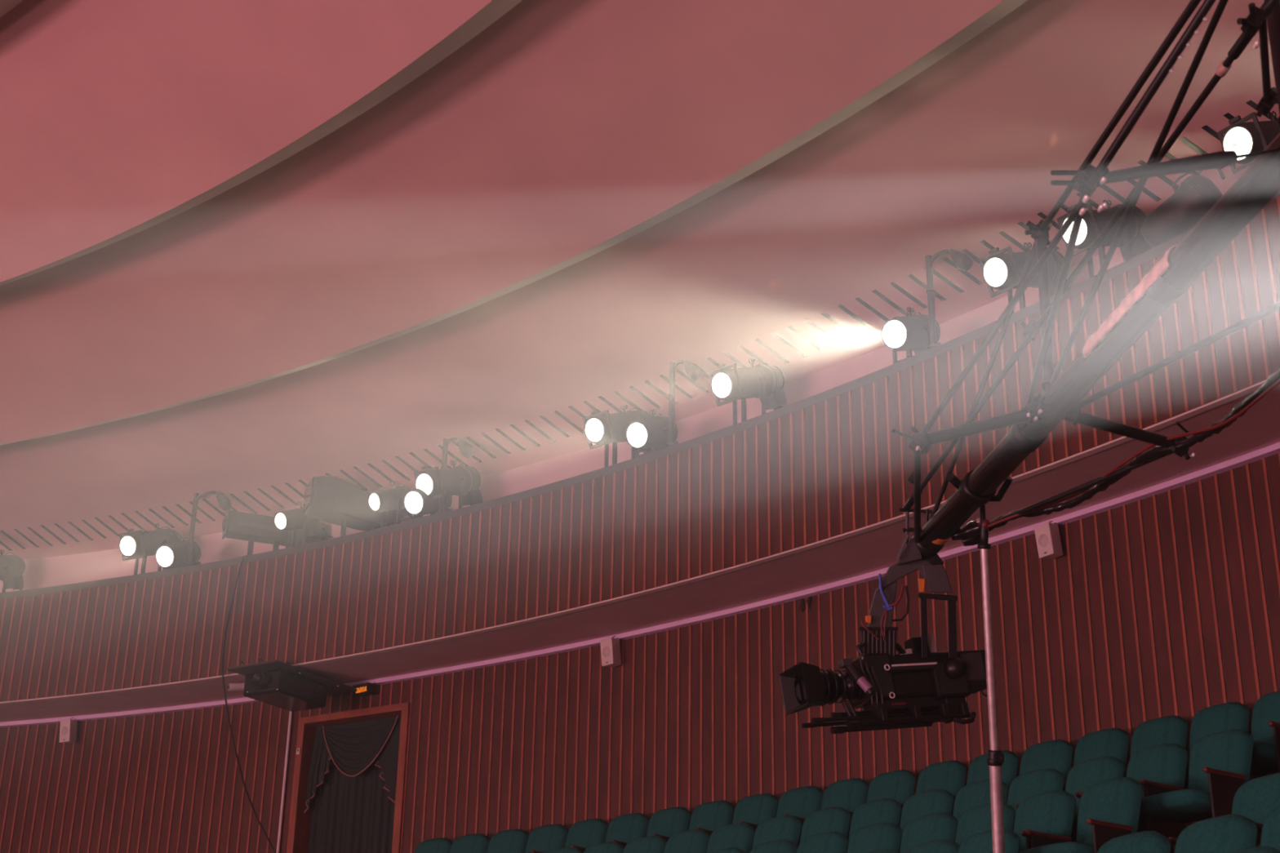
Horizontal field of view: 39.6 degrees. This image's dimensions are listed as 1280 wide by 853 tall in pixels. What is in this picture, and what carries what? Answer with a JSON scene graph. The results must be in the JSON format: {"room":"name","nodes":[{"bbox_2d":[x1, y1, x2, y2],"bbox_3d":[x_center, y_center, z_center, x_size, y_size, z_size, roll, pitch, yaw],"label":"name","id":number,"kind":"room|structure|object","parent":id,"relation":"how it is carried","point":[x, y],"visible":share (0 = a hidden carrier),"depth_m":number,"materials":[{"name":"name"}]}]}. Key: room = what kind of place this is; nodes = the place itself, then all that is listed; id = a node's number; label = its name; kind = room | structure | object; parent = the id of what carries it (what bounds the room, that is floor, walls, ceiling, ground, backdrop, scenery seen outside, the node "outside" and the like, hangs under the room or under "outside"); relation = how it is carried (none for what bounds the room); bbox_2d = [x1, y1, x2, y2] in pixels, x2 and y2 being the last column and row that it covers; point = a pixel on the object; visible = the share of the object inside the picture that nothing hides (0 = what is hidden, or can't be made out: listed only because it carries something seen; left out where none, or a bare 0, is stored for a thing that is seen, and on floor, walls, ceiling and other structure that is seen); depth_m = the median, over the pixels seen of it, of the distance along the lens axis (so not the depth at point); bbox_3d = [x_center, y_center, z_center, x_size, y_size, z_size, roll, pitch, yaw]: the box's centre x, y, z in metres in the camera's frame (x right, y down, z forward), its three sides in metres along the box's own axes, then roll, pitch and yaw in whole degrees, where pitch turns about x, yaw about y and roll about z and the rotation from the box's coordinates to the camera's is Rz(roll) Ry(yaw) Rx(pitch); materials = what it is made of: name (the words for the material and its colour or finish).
{"room":"theater auditorium","nodes":[
{"label":"theater auditorium","id":0,"kind":"room"},
{"bbox_2d":[0,247,1124,592],"bbox_3d":[-3.412,-1.522,13.899,45.204,1.332,12.780,-19,-30,39],"label":"wall","id":1,"kind":"structure","parent":0,"point":[51,571],"depth_m":19.73,"materials":[{"name":"paint"}]},
{"bbox_2d":[222,508,333,555],"bbox_3d":[-4.343,1.626,21.245,1.373,1.233,0.275,10,-25,-21],"label":"spotlight","id":2,"kind":"object","parent":1,"relation":"on","point":[251,528],"visible":0.51,"depth_m":21.20,"materials":[{"name":"grey metal"}]},
{"bbox_2d":[302,475,400,536],"bbox_3d":[-3.336,1.296,20.515,1.090,1.322,0.440,10,-24,-20],"label":"floodlight","id":3,"kind":"object","parent":1,"relation":"on","point":[332,500],"visible":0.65,"depth_m":20.47,"materials":[{"name":"black metal"}]},
{"bbox_2d":[0,0,1279,559],"bbox_3d":[-6.051,-4.001,11.804,45.204,1.518,20.646,-19,-30,39],"label":"ceiling","id":4,"kind":"structure","parent":0,"point":[251,251],"depth_m":15.30,"materials":[{"name":"paint"}]},
{"bbox_2d":[0,452,1279,852],"bbox_3d":[-3.107,1.388,13.081,45.860,3.145,12.531,-19,-30,39],"label":"wall","id":5,"kind":"structure","parent":0,"point":[1167,603],"depth_m":17.73,"materials":[{"name":"brown wood"}]},
{"bbox_2d":[59,717,79,743],"bbox_3d":[-7.254,3.859,22.636,0.173,0.352,0.216,-11,-26,26],"label":"wall speaker","id":6,"kind":"object","parent":5,"relation":"attached to","point":[68,728],"visible":1,"depth_m":22.55,"materials":[{"name":"white plastic"}]},
{"bbox_2d":[275,711,293,852],"bbox_3d":[-4.210,4.642,20.835,0.036,2.900,0.038,1,-23,0],"label":"cable conduit","id":7,"kind":"object","parent":5,"relation":"attached to","point":[281,817],"visible":0.88,"depth_m":21.00,"materials":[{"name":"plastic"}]},
{"bbox_2d":[288,702,410,852],"bbox_3d":[-3.250,4.710,20.503,2.141,2.810,0.547,-12,-26,28],"label":"door frame","id":8,"kind":"structure","parent":5,"relation":"in","point":[300,821],"depth_m":20.78,"materials":[{"name":"brown wood"}]},
{"bbox_2d":[303,715,400,852],"bbox_3d":[-3.312,4.666,20.410,1.449,2.615,0.231,-12,-26,28],"label":"door curtain","id":9,"kind":"object","parent":8,"relation":"hanging from","point":[352,783],"visible":0.97,"depth_m":20.66,"materials":[{"name":"fabric"}]},
{"bbox_2d":[307,759,395,852],"bbox_3d":[-3.269,4.695,20.475,1.449,2.615,0.062,-12,-26,28],"label":"drape","id":10,"kind":"object","parent":9,"relation":"hanging from","point":[349,815],"depth_m":20.62,"materials":[{"name":"fabric"}]},
{"bbox_2d":[352,682,373,697],"bbox_3d":[-3.212,3.082,20.767,0.270,0.118,0.165,-17,-29,36],"label":"exit sign","id":11,"kind":"object","parent":5,"relation":"attached to","point":[363,689],"visible":1,"depth_m":20.71,"materials":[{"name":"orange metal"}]},
{"bbox_2d":[600,635,622,666],"bbox_3d":[-0.289,2.374,18.853,0.173,0.352,0.216,-20,-31,41],"label":"wall speaker","id":12,"kind":"object","parent":5,"relation":"attached to","point":[610,647],"visible":1,"depth_m":18.78,"materials":[{"name":"white plastic"}]},
{"bbox_2d":[0,441,1279,728],"bbox_3d":[-3.099,-0.042,13.668,45.860,0.063,12.570,-19,-30,39],"label":"trim","id":13,"kind":"structure","parent":5,"relation":"attached to","point":[1273,449],"depth_m":17.81,"materials":[{"name":"paint"}]},
{"bbox_2d":[1034,520,1062,559],"bbox_3d":[3.548,0.965,15.357,0.216,0.352,0.173,15,-27,-31],"label":"wall speaker","id":14,"kind":"object","parent":5,"relation":"attached to","point":[1047,536],"visible":1,"depth_m":15.28,"materials":[{"name":"white plastic"}]},
{"bbox_2d":[0,195,1279,702],"bbox_3d":[-3.716,-0.864,13.276,43.858,1.374,12.040,-19,-30,39],"label":"wall","id":15,"kind":"structure","parent":0,"point":[836,465],"depth_m":17.44,"materials":[{"name":"brown wood"}]},
{"bbox_2d":[222,554,275,852],"bbox_3d":[-4.376,3.211,20.334,0.931,3.576,0.144,13,-26,-26],"label":"cable","id":16,"kind":"object","parent":15,"relation":"hanging from","point":[242,559],"visible":1,"depth_m":20.16,"materials":[{"name":"black rubber"}]},
{"bbox_2d":[0,379,1266,705],"bbox_3d":[-3.746,-0.242,12.990,43.770,0.016,11.995,-19,-30,39],"label":"trim","id":17,"kind":"structure","parent":15,"relation":"attached to","point":[1250,389],"depth_m":16.53,"materials":[{"name":"paint"}]},
{"bbox_2d":[0,191,1279,599],"bbox_3d":[-3.696,-1.499,13.557,43.925,0.085,12.092,-19,-30,39],"label":"trim","id":18,"kind":"structure","parent":15,"relation":"attached to","point":[1163,247],"depth_m":17.74,"materials":[{"name":"white paint"}]},
{"bbox_2d":[0,549,25,592],"bbox_3d":[-8.234,1.903,22.800,0.430,0.721,1.029,-7,-24,19],"label":"spotlight","id":19,"kind":"object","parent":18,"relation":"on","point":[12,567],"visible":0.94,"depth_m":22.91,"materials":[{"name":"black"}]},
{"bbox_2d":[119,523,180,574],"bbox_3d":[-6.003,1.544,21.934,0.430,0.776,1.029,-10,-25,24],"label":"spotlight","id":20,"kind":"object","parent":18,"relation":"on","point":[136,544],"visible":0.65,"depth_m":21.66,"materials":[{"name":"black metal"}]},
{"bbox_2d":[155,533,200,570],"bbox_3d":[-5.524,1.554,21.481,0.430,0.502,0.778,-9,-25,21],"label":"spotlight","id":21,"kind":"object","parent":18,"relation":"on","point":[171,555],"visible":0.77,"depth_m":21.19,"materials":[{"name":"black"}]},
{"bbox_2d":[182,490,231,567],"bbox_3d":[-5.188,1.211,21.340,0.583,0.946,0.150,-8,-25,21],"label":"lamp post","id":22,"kind":"object","parent":18,"relation":"on","point":[224,503],"visible":0.99,"depth_m":21.38,"materials":[{"name":"grey metal"}]},
{"bbox_2d":[274,501,327,547],"bbox_3d":[-3.938,1.161,20.728,0.349,0.606,0.760,-17,-29,35],"label":"spotlight","id":23,"kind":"object","parent":18,"relation":"on","point":[290,520],"visible":0.83,"depth_m":20.58,"materials":[{"name":"black metal"}]},
{"bbox_2d":[368,480,423,527],"bbox_3d":[-2.725,0.884,19.984,0.721,0.572,0.356,20,-30,-38],"label":"spotlight","id":24,"kind":"object","parent":18,"relation":"on","point":[385,500],"visible":0.72,"depth_m":19.82,"materials":[{"name":"black metal"}]},
{"bbox_2d":[403,480,452,519],"bbox_3d":[-2.294,0.827,19.687,0.430,0.502,0.778,-12,-26,29],"label":"spotlight","id":25,"kind":"object","parent":18,"relation":"on","point":[414,504],"visible":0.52,"depth_m":19.39,"materials":[{"name":"black"}]},
{"bbox_2d":[413,460,482,511],"bbox_3d":[-2.089,0.712,19.791,0.430,0.759,1.029,-15,-28,33],"label":"spotlight","id":26,"kind":"object","parent":18,"relation":"on","point":[463,482],"visible":0.92,"depth_m":19.62,"materials":[{"name":"black metal"}]},
{"bbox_2d":[435,436,474,514],"bbox_3d":[-2.028,0.517,19.511,0.437,0.895,0.150,-10,-25,25],"label":"lamp post","id":27,"kind":"object","parent":18,"relation":"on","point":[466,450],"visible":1,"depth_m":19.55,"materials":[{"name":"grey metal"}]},
{"bbox_2d":[582,404,654,467],"bbox_3d":[-0.165,0.127,18.403,0.430,0.814,1.029,-18,-29,37],"label":"spotlight","id":28,"kind":"object","parent":18,"relation":"on","point":[601,429],"visible":0.64,"depth_m":18.14,"materials":[{"name":"black metal"}]},
{"bbox_2d":[625,408,678,457],"bbox_3d":[0.172,0.076,17.871,0.430,0.504,0.778,-16,-28,34],"label":"spotlight","id":29,"kind":"object","parent":18,"relation":"on","point":[649,433],"visible":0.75,"depth_m":17.62,"materials":[{"name":"black metal"}]},
{"bbox_2d":[665,360,703,448],"bbox_3d":[0.437,-0.255,17.633,0.421,0.930,0.150,-13,-27,30],"label":"lamp post","id":30,"kind":"object","parent":18,"relation":"on","point":[695,373],"visible":1,"depth_m":17.67,"materials":[{"name":"grey metal"}]},
{"bbox_2d":[708,358,787,425],"bbox_3d":[1.102,-0.310,17.323,0.430,0.816,1.029,-20,-31,41],"label":"spotlight","id":31,"kind":"object","parent":18,"relation":"on","point":[766,383],"visible":0.93,"depth_m":17.15,"materials":[{"name":"black metal"}]},
{"bbox_2d":[880,306,940,364],"bbox_3d":[2.447,-0.806,15.734,0.430,0.532,0.791,-19,-30,39],"label":"spotlight","id":32,"kind":"object","parent":18,"relation":"on","point":[908,333],"visible":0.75,"depth_m":15.49,"materials":[{"name":"black metal"}]},
{"bbox_2d":[925,248,973,350],"bbox_3d":[2.680,-1.141,15.434,0.502,0.918,0.150,-19,-30,39],"label":"lamp post","id":33,"kind":"object","parent":18,"relation":"on","point":[962,261],"visible":1,"depth_m":15.48,"materials":[{"name":"grey metal"}]},
{"bbox_2d":[978,242,1066,312],"bbox_3d":[3.309,-1.226,15.038,1.029,0.789,0.430,18,-28,-34],"label":"spotlight","id":34,"kind":"object","parent":18,"relation":"on","point":[1002,272],"visible":0.5,"depth_m":14.79,"materials":[{"name":"black metal"}]},
{"bbox_2d":[1072,199,1120,256],"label":"spotlight","id":35,"kind":"object","parent":18,"relation":"on","point":[1093,223],"depth_m":14.11,"materials":[{"name":"black metal"}]},
{"bbox_2d":[1097,208,1126,266],"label":"spotlight","id":36,"kind":"object","parent":18,"relation":"on","point":[1107,242],"depth_m":14.27,"materials":[{"name":"black"}]},
{"bbox_2d":[1116,207,1151,261],"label":"spotlight","id":37,"kind":"object","parent":18,"relation":"on","point":[1132,242],"depth_m":14.48,"materials":[{"name":"black metal"}]},
{"bbox_2d":[1139,168,1225,248],"bbox_3d":[4.203,-1.697,13.762,0.672,0.685,0.379,-10,-25,24],"label":"spotlight","id":38,"kind":"object","parent":18,"relation":"on","point":[1180,212],"visible":0.77,"depth_m":13.60,"materials":[{"name":"black metal"}]},
{"bbox_2d":[1217,111,1279,173],"bbox_3d":[4.740,-2.002,13.195,1.029,0.828,0.430,15,-27,-30],"label":"spotlight","id":39,"kind":"object","parent":18,"relation":"on","point":[1242,137],"visible":0.73,"depth_m":12.93,"materials":[{"name":"black metal"}]},
{"bbox_2d":[0,383,1279,722],"bbox_3d":[-3.334,-0.113,13.421,45.759,0.116,13.143,-19,-30,39],"label":"ceiling","id":40,"kind":"structure","parent":0,"point":[1259,428],"depth_m":17.14,"materials":[{"name":"paint"}]},
{"bbox_2d":[226,658,357,711],"bbox_3d":[-3.962,2.994,20.220,0.720,0.357,1.436,-12,-26,28],"label":"projector","id":41,"kind":"object","parent":40,"relation":"hanging from","point":[276,683],"visible":1,"depth_m":19.91,"materials":[{"name":"grey metal"}]},
{"bbox_2d":[1075,821,1198,842],"bbox_3d":[-7.000,3.004,8.074,34.615,4.335,32.694,1,-23,0],"label":"floor","id":42,"kind":"structure","parent":0,"point":[1186,824],"depth_m":12.66,"materials":[{"name":"carpet"}]},
{"bbox_2d":[414,837,453,852],"bbox_3d":[-2.396,4.789,18.816,0.557,0.955,0.732,-14,-27,31],"label":"chair","id":43,"kind":"object","parent":42,"relation":"on","point":[442,845],"visible":1,"depth_m":19.10,"materials":[{"name":"fabric"}]},
{"bbox_2d":[449,833,489,852],"bbox_3d":[-1.986,4.685,18.553,0.557,0.955,0.732,-15,-27,32],"label":"chair","id":44,"kind":"object","parent":42,"relation":"on","point":[478,842],"visible":1,"depth_m":18.82,"materials":[{"name":"teal fabric"}]},
{"bbox_2d":[486,829,528,852],"bbox_3d":[-1.561,4.571,18.268,0.557,0.955,0.732,-15,-28,33],"label":"chair","id":45,"kind":"object","parent":42,"relation":"on","point":[512,841],"visible":1,"depth_m":18.52,"materials":[{"name":"teal fabric"}]},
{"bbox_2d":[524,823,568,852],"bbox_3d":[-1.139,4.454,17.975,0.557,0.955,0.732,-16,-28,34],"label":"chair","id":46,"kind":"object","parent":42,"relation":"on","point":[545,838],"visible":0.92,"depth_m":18.22,"materials":[{"name":"teal fabric"}]},
{"bbox_2d":[531,818,608,852],"bbox_3d":[-0.723,4.333,17.673,0.557,0.955,0.732,-17,-29,35],"label":"chair","id":47,"kind":"object","parent":42,"relation":"on","point":[586,833],"visible":0.77,"depth_m":17.91,"materials":[{"name":"teal fabric"}]},
{"bbox_2d":[583,841,624,852],"bbox_3d":[-0.551,4.251,16.306,0.557,0.955,0.732,-18,-29,37],"label":"chair","id":48,"kind":"object","parent":42,"relation":"on","point":[611,846],"visible":1,"depth_m":16.59,"materials":[{"name":"teal fabric"}]},
{"bbox_2d":[571,813,648,852],"bbox_3d":[-0.314,4.210,17.364,0.557,0.955,0.732,-17,-29,36],"label":"chair","id":49,"kind":"object","parent":42,"relation":"on","point":[628,828],"visible":0.65,"depth_m":17.59,"materials":[{"name":"teal fabric"}]},
{"bbox_2d":[622,835,666,852],"bbox_3d":[-0.163,4.124,15.991,0.557,0.955,0.732,-18,-30,38],"label":"chair","id":50,"kind":"object","parent":42,"relation":"on","point":[652,844],"visible":1,"depth_m":16.25,"materials":[{"name":"teal fabric"}]},
{"bbox_2d":[612,806,690,847],"bbox_3d":[0.088,4.082,17.048,0.557,0.955,0.732,-18,-29,37],"label":"chair","id":51,"kind":"object","parent":42,"relation":"on","point":[668,822],"visible":0.45,"depth_m":17.27,"materials":[{"name":"teal fabric"}]},
{"bbox_2d":[663,829,710,852],"bbox_3d":[0.217,3.994,15.669,0.557,0.955,0.732,-19,-30,39],"label":"chair","id":52,"kind":"object","parent":42,"relation":"on","point":[696,841],"visible":1,"depth_m":15.91,"materials":[{"name":"teal fabric"}]},
{"bbox_2d":[653,800,733,841],"bbox_3d":[0.488,3.951,16.721,0.557,0.955,0.732,-19,-30,38],"label":"chair","id":53,"kind":"object","parent":42,"relation":"on","point":[712,815],"visible":0.52,"depth_m":16.94,"materials":[{"name":"teal fabric"}]},
{"bbox_2d":[706,822,755,852],"bbox_3d":[0.592,3.861,15.339,0.557,0.955,0.732,-20,-31,40],"label":"chair","id":54,"kind":"object","parent":42,"relation":"on","point":[740,836],"visible":0.87,"depth_m":15.57,"materials":[{"name":"teal fabric"}]},
{"bbox_2d":[696,793,778,835],"bbox_3d":[0.882,3.815,16.385,0.557,0.955,0.732,-19,-30,39],"label":"chair","id":55,"kind":"object","parent":42,"relation":"on","point":[754,809],"visible":0.41,"depth_m":16.60,"materials":[{"name":"teal fabric"}]},
{"bbox_2d":[750,840,797,852],"bbox_3d":[0.824,3.654,13.800,0.732,0.955,0.557,21,-30,-39],"label":"chair","id":56,"kind":"object","parent":42,"relation":"on","point":[779,846],"visible":1,"depth_m":14.05,"materials":[{"name":"teal fabric"}]},
{"bbox_2d":[751,815,801,848],"bbox_3d":[0.970,3.720,14.993,0.732,0.955,0.557,22,-31,-40],"label":"chair","id":57,"kind":"object","parent":42,"relation":"on","point":[788,828],"visible":0.6,"depth_m":15.22,"materials":[{"name":"teal fabric"}]},
{"bbox_2d":[740,786,823,831],"bbox_3d":[1.265,3.678,16.046,0.557,0.955,0.732,-20,-31,40],"label":"chair","id":58,"kind":"object","parent":42,"relation":"on","point":[802,802],"visible":0.36,"depth_m":16.26,"materials":[{"name":"teal fabric"}]},
{"bbox_2d":[796,831,848,852],"bbox_3d":[1.180,3.507,13.440,0.732,0.955,0.557,20,-29,-38],"label":"chair","id":59,"kind":"object","parent":42,"relation":"on","point":[828,842],"visible":1,"depth_m":13.67,"materials":[{"name":"teal fabric"}]},
{"bbox_2d":[800,807,851,843],"bbox_3d":[1.346,3.575,14.633,0.732,0.955,0.557,21,-30,-39],"label":"chair","id":60,"kind":"object","parent":42,"relation":"on","point":[835,819],"visible":0.42,"depth_m":14.86,"materials":[{"name":"teal fabric"}]},
{"bbox_2d":[784,777,869,847],"bbox_3d":[1.635,3.540,15.704,0.732,0.955,0.557,22,-31,-40],"label":"chair","id":61,"kind":"object","parent":42,"relation":"on","point":[849,794],"visible":0.35,"depth_m":15.91,"materials":[{"name":"teal fabric"}]},
{"bbox_2d":[830,769,915,848],"bbox_3d":[2.000,3.398,15.355,0.732,0.955,0.557,21,-30,-39],"label":"chair","id":62,"kind":"object","parent":42,"relation":"on","point":[899,785],"visible":0.42,"depth_m":15.56,"materials":[{"name":"teal fabric"}]},
{"bbox_2d":[846,798,902,852],"bbox_3d":[1.712,3.426,14.268,0.732,0.955,0.557,20,-30,-38],"label":"chair","id":63,"kind":"object","parent":42,"relation":"on","point":[887,810],"visible":0.39,"depth_m":14.50,"materials":[{"name":"teal fabric"}]},
{"bbox_2d":[847,822,902,852],"bbox_3d":[1.535,3.355,13.066,0.732,0.955,0.557,19,-29,-37],"label":"chair","id":64,"kind":"object","parent":42,"relation":"on","point":[887,835],"visible":0.96,"depth_m":13.28,"materials":[{"name":"teal fabric"}]},
{"bbox_2d":[878,760,966,826],"bbox_3d":[2.372,3.248,14.984,0.732,0.955,0.557,20,-30,-38],"label":"chair","id":65,"kind":"object","parent":42,"relation":"on","point":[949,776],"visible":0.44,"depth_m":15.19,"materials":[{"name":"teal fabric"}]},
{"bbox_2d":[899,789,954,850],"bbox_3d":[2.069,3.275,13.897,0.732,0.955,0.557,20,-29,-37],"label":"chair","id":66,"kind":"object","parent":42,"relation":"on","point":[936,801],"visible":0.41,"depth_m":14.13,"materials":[{"name":"teal fabric"}]},
{"bbox_2d":[899,812,957,852],"bbox_3d":[1.880,3.200,12.684,0.732,0.955,0.557,19,-29,-35],"label":"chair","id":67,"kind":"object","parent":42,"relation":"on","point":[942,825],"visible":0.73,"depth_m":12.91,"materials":[{"name":"teal fabric"}]},
{"bbox_2d":[906,839,959,852],"bbox_3d":[1.681,3.110,11.451,0.732,0.955,0.557,17,-28,-34],"label":"chair","id":68,"kind":"object","parent":42,"relation":"on","point":[943,846],"visible":0.98,"depth_m":11.68,"materials":[{"name":"teal fabric"}]},
{"bbox_2d":[928,750,1018,815],"bbox_3d":[2.733,3.095,14.609,0.732,0.955,0.557,20,-29,-37],"label":"chair","id":69,"kind":"object","parent":42,"relation":"on","point":[979,770],"visible":0.28,"depth_m":14.82,"materials":[{"name":"teal fabric"}]},
{"bbox_2d":[952,779,1008,823],"bbox_3d":[2.418,3.121,13.518,0.732,0.955,0.557,19,-29,-36],"label":"chair","id":70,"kind":"object","parent":42,"relation":"on","point":[976,793],"visible":0.23,"depth_m":13.78,"materials":[{"name":"teal fabric"}]},
{"bbox_2d":[955,802,1015,845],"bbox_3d":[2.212,3.043,12.302,0.732,0.955,0.557,18,-28,-34],"label":"chair","id":71,"kind":"object","parent":42,"relation":"on","point":[976,820],"visible":0.39,"depth_m":12.55,"materials":[{"name":"teal fabric"}]},
{"bbox_2d":[958,828,1020,852],"bbox_3d":[1.982,2.958,11.080,0.732,0.955,0.557,17,-28,-33],"label":"chair","id":72,"kind":"object","parent":42,"relation":"on","point":[981,842],"visible":0.84,"depth_m":11.31,"materials":[{"name":"teal fabric"}]},
{"bbox_2d":[977,504,1004,852],"bbox_3d":[1.920,1.918,9.170,0.742,2.821,1.258,1,-23,0],"label":"support stand","id":73,"kind":"object","parent":42,"relation":"on","point":[995,759],"visible":0.98,"depth_m":9.13,"materials":[{"name":"silver metal"}]},
{"bbox_2d":[891,0,1279,564],"bbox_3d":[2.097,-1.292,6.753,1.425,1.805,6.800,4,-23,-6],"label":"crane","id":74,"kind":"object","parent":73,"relation":"on","point":[1174,274],"visible":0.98,"depth_m":7.38,"materials":[{"name":"black metal"}]},
{"bbox_2d":[858,554,957,657],"bbox_3d":[1.439,0.966,9.559,0.533,0.566,0.372,-2,-23,8],"label":"mount","id":75,"kind":"object","parent":74,"relation":"hanging from","point":[879,636],"visible":1,"depth_m":9.48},
{"bbox_2d":[778,633,995,733],"bbox_3d":[1.360,1.370,9.471,1.206,0.607,0.322,8,-24,-16],"label":"film camera","id":76,"kind":"object","parent":75,"relation":"hanging from","point":[907,690],"visible":0.88,"depth_m":9.41,"materials":[{"name":"black metal"}]},
{"bbox_2d":[987,378,1279,528],"bbox_3d":[2.340,0.122,8.116,0.348,0.240,2.467,9,-24,-17],"label":"cable","id":77,"kind":"object","parent":74,"relation":"attached to","point":[1277,383],"visible":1,"depth_m":8.23,"materials":[{"name":"rubber"}]},
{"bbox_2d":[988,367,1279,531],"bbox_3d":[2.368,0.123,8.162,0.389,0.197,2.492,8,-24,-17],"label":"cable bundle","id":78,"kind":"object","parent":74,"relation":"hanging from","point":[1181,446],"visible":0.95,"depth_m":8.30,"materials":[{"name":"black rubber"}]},
{"bbox_2d":[980,739,1073,804],"bbox_3d":[3.090,2.937,14.223,0.732,0.955,0.557,19,-29,-36],"label":"chair","id":79,"kind":"object","parent":42,"relation":"on","point":[1057,754],"visible":0.34,"depth_m":14.42,"materials":[{"name":"teal fabric"}]},
{"bbox_2d":[1007,768,1064,831],"bbox_3d":[2.756,2.965,13.136,0.732,0.955,0.557,18,-28,-35],"label":"chair","id":80,"kind":"object","parent":42,"relation":"on","point":[1025,785],"visible":0.33,"depth_m":13.37,"materials":[{"name":"teal fabric"}]},
{"bbox_2d":[1013,790,1075,852],"bbox_3d":[2.538,2.883,11.910,0.732,0.955,0.557,17,-28,-33],"label":"chair","id":81,"kind":"object","parent":42,"relation":"on","point":[1052,812],"visible":0.66,"depth_m":12.08,"materials":[{"name":"teal fabric"}]},
{"bbox_2d":[1013,756,1124,842],"bbox_3d":[3.095,2.801,12.737,0.732,0.955,0.557,17,-28,-34],"label":"chair","id":82,"kind":"object","parent":42,"relation":"on","point":[1085,774],"visible":0.36,"depth_m":12.95,"materials":[{"name":"teal fabric"}]},
{"bbox_2d":[1013,819,1077,841],"bbox_3d":[3.002,2.855,12.638,0.500,0.125,0.470,17,-28,-34],"label":"seat cushion","id":83,"kind":"object","parent":82,"relation":"on","point":[1073,837],"depth_m":12.50,"materials":[{"name":"fabric"}]},
{"bbox_2d":[1034,728,1128,791],"bbox_3d":[3.435,2.778,13.834,0.732,0.955,0.557,18,-28,-35],"label":"chair","id":84,"kind":"object","parent":42,"relation":"on","point":[1112,742],"visible":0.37,"depth_m":14.03,"materials":[{"name":"teal fabric"}]},
{"bbox_2d":[1022,777,1142,852],"bbox_3d":[2.871,2.711,11.491,0.732,0.955,0.557,16,-27,-32],"label":"chair","id":85,"kind":"object","parent":42,"relation":"on","point":[1108,810],"visible":0.94,"depth_m":11.60,"materials":[{"name":"teal fabric"}]},
{"bbox_2d":[1022,841,1093,852],"bbox_3d":[2.776,2.766,11.394,0.500,0.125,0.470,16,-27,-32],"label":"seat cushion","id":86,"kind":"object","parent":85,"relation":"on","point":[1070,846],"depth_m":11.18,"materials":[{"name":"fabric"}]},
{"bbox_2d":[1074,743,1187,831],"bbox_3d":[3.426,2.634,12.329,0.732,0.955,0.557,17,-28,-33],"label":"chair","id":87,"kind":"object","parent":42,"relation":"on","point":[1166,763],"visible":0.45,"depth_m":12.47,"materials":[{"name":"teal fabric"}]},
{"bbox_2d":[1074,811,1146,831],"bbox_3d":[3.331,2.689,12.232,0.500,0.125,0.470,17,-28,-33],"label":"seat cushion","id":88,"kind":"object","parent":87,"relation":"on","point":[1143,818],"depth_m":12.19,"materials":[{"name":"fabric"}]},
{"bbox_2d":[1097,831,1171,852],"bbox_3d":[2.313,2.509,9.021,0.732,0.955,0.557,14,-26,-29],"label":"chair","id":89,"kind":"object","parent":42,"relation":"on","point":[1145,842],"visible":1,"depth_m":9.21,"materials":[{"name":"teal fabric"}]},
{"bbox_2d":[1089,715,1187,777],"bbox_3d":[3.772,2.616,13.437,0.732,0.955,0.557,17,-28,-34],"label":"chair","id":90,"kind":"object","parent":42,"relation":"on","point":[1168,729],"visible":0.27,"depth_m":13.64,"materials":[{"name":"teal fabric"}]},
{"bbox_2d":[1140,728,1253,852],"bbox_3d":[3.743,2.467,11.921,0.732,0.955,0.557,16,-27,-32],"label":"chair","id":91,"kind":"object","parent":42,"relation":"on","point":[1220,762],"visible":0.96,"depth_m":11.95,"materials":[{"name":"teal fabric"}]},
{"bbox_2d":[1140,789,1212,823],"bbox_3d":[3.647,2.522,11.825,0.500,0.125,0.470,16,-27,-32],"label":"seat cushion","id":92,"kind":"object","parent":91,"relation":"on","point":[1183,806],"depth_m":11.73,"materials":[{"name":"fabric"}]},
{"bbox_2d":[1148,702,1249,789],"bbox_3d":[4.101,2.451,13.033,0.732,0.955,0.557,17,-28,-33],"label":"chair","id":93,"kind":"object","parent":42,"relation":"on","point":[1231,715],"visible":0.34,"depth_m":13.24,"materials":[{"name":"teal fabric"}]},
{"bbox_2d":[1174,813,1257,852],"bbox_3d":[2.602,2.326,8.578,0.732,0.955,0.557,14,-26,-27],"label":"chair","id":94,"kind":"object","parent":42,"relation":"on","point":[1228,833],"visible":0.98,"depth_m":8.75,"materials":[{"name":"teal fabric"}]},
{"bbox_2d":[1168,773,1279,852],"bbox_3d":[3.180,2.277,9.421,0.732,0.955,0.557,14,-26,-28],"label":"chair","id":95,"kind":"object","parent":42,"relation":"on","point":[1257,797],"visible":0.42,"depth_m":9.66,"materials":[{"name":"teal fabric"}]},
{"bbox_2d":[1209,690,1279,775],"bbox_3d":[4.419,2.284,12.626,0.732,0.955,0.557,16,-27,-32],"label":"chair","id":96,"kind":"object","parent":42,"relation":"on","point":[1265,718],"visible":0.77,"depth_m":12.78,"materials":[{"name":"teal fabric"}]},
{"bbox_2d":[1250,742,1277,775],"bbox_3d":[4.323,2.339,12.530,0.500,0.125,0.470,16,-27,-32],"label":"seat cushion","id":97,"kind":"object","parent":96,"relation":"on","point":[1264,755],"depth_m":12.31,"materials":[{"name":"fabric"}]},
{"bbox_2d":[1231,846,1279,852],"bbox_3d":[2.288,2.182,7.275,0.732,0.955,0.557,12,-26,-25],"label":"chair","id":98,"kind":"object","parent":42,"relation":"on","point":[1261,849],"visible":1,"depth_m":7.48,"materials":[{"name":"teal fabric"}]},
{"bbox_2d":[1260,806,1279,850],"bbox_3d":[2.876,2.142,8.132,0.732,0.955,0.557,13,-26,-26],"label":"chair","id":99,"kind":"object","parent":42,"relation":"on","point":[1270,834],"visible":0.81,"depth_m":8.47,"materials":[{"name":"teal fabric"}]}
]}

